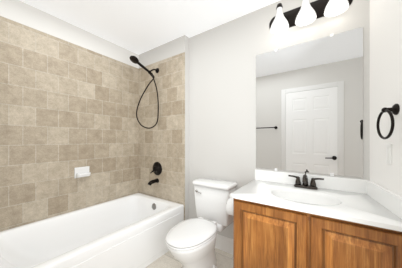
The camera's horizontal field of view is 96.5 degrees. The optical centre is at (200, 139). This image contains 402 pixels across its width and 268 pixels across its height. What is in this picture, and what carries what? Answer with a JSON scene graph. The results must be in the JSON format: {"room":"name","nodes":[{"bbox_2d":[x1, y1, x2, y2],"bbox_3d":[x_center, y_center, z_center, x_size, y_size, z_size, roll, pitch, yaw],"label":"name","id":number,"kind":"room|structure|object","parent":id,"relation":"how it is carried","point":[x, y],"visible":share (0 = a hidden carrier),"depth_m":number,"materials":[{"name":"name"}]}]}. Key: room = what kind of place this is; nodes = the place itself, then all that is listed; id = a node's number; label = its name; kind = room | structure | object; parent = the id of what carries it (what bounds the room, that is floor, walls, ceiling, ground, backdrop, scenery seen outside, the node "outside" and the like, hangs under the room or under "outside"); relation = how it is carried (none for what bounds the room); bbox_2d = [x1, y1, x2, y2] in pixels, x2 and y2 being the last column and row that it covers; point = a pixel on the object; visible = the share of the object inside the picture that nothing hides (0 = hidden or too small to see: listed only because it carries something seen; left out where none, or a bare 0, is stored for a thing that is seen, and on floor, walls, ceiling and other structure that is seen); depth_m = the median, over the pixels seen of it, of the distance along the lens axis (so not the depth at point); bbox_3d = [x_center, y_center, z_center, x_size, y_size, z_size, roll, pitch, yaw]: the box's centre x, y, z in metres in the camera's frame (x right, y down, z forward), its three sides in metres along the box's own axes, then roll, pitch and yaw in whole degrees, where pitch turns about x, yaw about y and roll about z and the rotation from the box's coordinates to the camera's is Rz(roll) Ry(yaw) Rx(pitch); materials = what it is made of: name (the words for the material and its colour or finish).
{"room":"bathroom","nodes":[
{"label":"bathroom","id":0,"kind":"room"},
{"bbox_2d":[0,0,138,68],"bbox_3d":[-1.455,-0.031,1.966,0.120,2.440,2.119,0,0,35],"label":"wall","id":1,"kind":"structure","parent":0,"point":[20,12],"depth_m":1.86,"materials":[{"name":"grey paint"}]},
{"bbox_2d":[0,16,138,231],"bbox_3d":[-1.356,0.072,1.995,0.008,2.233,1.560,0,0,35],"label":"tile","id":2,"kind":"structure","parent":1,"relation":"attached to","point":[66,108],"depth_m":1.84,"materials":[{"name":"beige tile"}]},
{"bbox_2d":[74,166,90,177],"bbox_3d":[-1.305,0.360,1.991,0.079,0.115,0.150,0,0,35],"label":"soap dish","id":3,"kind":"object","parent":2,"relation":"attached to","point":[79,172],"visible":1,"depth_m":1.98,"materials":[{"name":"white ceramic"}]},
{"bbox_2d":[20,0,279,54],"bbox_3d":[-0.189,-1.301,1.089,3.198,0.100,2.119,0,0,35],"label":"ceiling","id":4,"kind":"structure","parent":0,"point":[138,27],"depth_m":1.82,"materials":[{"name":"white paint"}]},
{"bbox_2d":[139,35,188,219],"bbox_3d":[-0.496,-0.031,2.470,0.882,2.440,0.199,0,0,35],"label":"wall","id":5,"kind":"structure","parent":0,"point":[177,46],"depth_m":2.19,"materials":[{"name":"grey paint"}]},
{"bbox_2d":[139,52,184,219],"bbox_3d":[-0.552,0.072,2.382,0.874,2.233,0.008,0,0,35],"label":"tile","id":6,"kind":"structure","parent":5,"relation":"attached to","point":[162,142],"depth_m":2.32,"materials":[{"name":"beige tile"}]},
{"bbox_2d":[130,56,158,128],"bbox_3d":[-0.724,-0.565,2.256,0.205,0.840,0.394,0,0,35],"label":"shower","id":7,"kind":"object","parent":6,"relation":"attached to","point":[134,59],"visible":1,"depth_m":2.30,"materials":[{"name":"black metal"}]},
{"bbox_2d":[148,178,158,185],"bbox_3d":[-0.627,0.551,2.335,0.060,0.074,0.152,0,0,35],"label":"tub spout","id":8,"kind":"object","parent":6,"relation":"attached to","point":[151,182],"visible":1,"depth_m":2.32,"materials":[{"name":"black metal"}]},
{"bbox_2d":[150,162,161,174],"bbox_3d":[-0.600,0.383,2.374,0.180,0.180,0.059,0,0,35],"label":"tub valve","id":9,"kind":"object","parent":6,"relation":"attached to","point":[157,168],"visible":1,"depth_m":2.37,"materials":[{"name":"black metal"}]},
{"bbox_2d":[145,248,232,267],"bbox_3d":[-0.189,1.239,1.089,3.198,0.100,2.119,0,0,35],"label":"floor","id":10,"kind":"structure","parent":0,"point":[169,260],"depth_m":1.75,"materials":[{"name":"tile"}]},
{"bbox_2d":[0,193,183,267],"bbox_3d":[-0.991,0.978,1.745,0.873,0.422,1.535,0,0,35],"label":"bathtub","id":11,"kind":"object","parent":10,"relation":"on","point":[131,231],"visible":0.83,"depth_m":1.69,"materials":[{"name":"white ceramic"}]},
{"bbox_2d":[165,178,236,267],"bbox_3d":[-0.015,0.808,1.633,0.438,0.761,0.753,0,0,35],"label":"toilet","id":12,"kind":"object","parent":10,"relation":"on","point":[191,243],"visible":0.98,"depth_m":1.60,"materials":[{"name":"white ceramic"}]},
{"bbox_2d":[226,169,401,267],"bbox_3d":[0.677,0.721,1.282,1.021,0.937,0.572,0,0,35],"label":"bathroom vanity","id":13,"kind":"object","parent":10,"relation":"on","point":[288,220],"visible":1,"depth_m":1.07,"materials":[{"name":"brown wood"}]},
{"bbox_2d":[189,0,369,238],"bbox_3d":[0.791,-0.031,1.626,2.196,2.440,0.120,0,0,35],"label":"wall","id":14,"kind":"structure","parent":0,"point":[222,101],"depth_m":1.85,"materials":[{"name":"grey paint"}]},
{"bbox_2d":[215,234,232,254],"bbox_3d":[0.193,1.111,1.959,0.830,0.155,0.014,0,0,35],"label":"baseboard","id":15,"kind":"structure","parent":14,"relation":"attached to","point":[224,243],"depth_m":1.91,"materials":[{"name":"white paint"}]},
{"bbox_2d":[256,27,362,176],"bbox_3d":[0.847,-0.271,1.507,0.770,1.104,0.008,0,0,35],"label":"mirror","id":16,"kind":"object","parent":14,"relation":"attached to","point":[309,106],"visible":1,"depth_m":1.46,"materials":[{"name":"clear glass"}]},
{"bbox_2d":[269,0,352,33],"bbox_3d":[0.830,-1.048,1.421,0.596,0.213,0.172,0,0,35],"label":"sconce","id":17,"kind":"object","parent":14,"relation":"attached to","point":[307,12],"visible":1,"depth_m":1.44,"materials":[{"name":"white glass"}]},
{"bbox_2d":[370,0,401,196],"bbox_3d":[0.819,-0.031,0.391,0.119,2.440,2.156,0,0,27],"label":"wall","id":18,"kind":"structure","parent":0,"point":[386,53],"depth_m":1.06,"materials":[{"name":"grey paint"}]},
{"bbox_2d":[376,104,399,138],"bbox_3d":[1.001,-0.097,0.957,0.070,0.188,0.158,0,0,35],"label":"towel ring","id":19,"kind":"object","parent":18,"relation":"attached to","point":[395,109],"visible":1,"depth_m":0.94,"materials":[{"name":"black metal"}]},
{"bbox_2d":[386,144,391,164],"bbox_3d":[1.059,0.079,1.012,0.009,0.116,0.054,0,0,27],"label":"switch plate","id":20,"kind":"object","parent":18,"relation":"attached to","point":[388,153],"visible":1,"depth_m":1.00,"materials":[{"name":"white plastic"}]}
]}

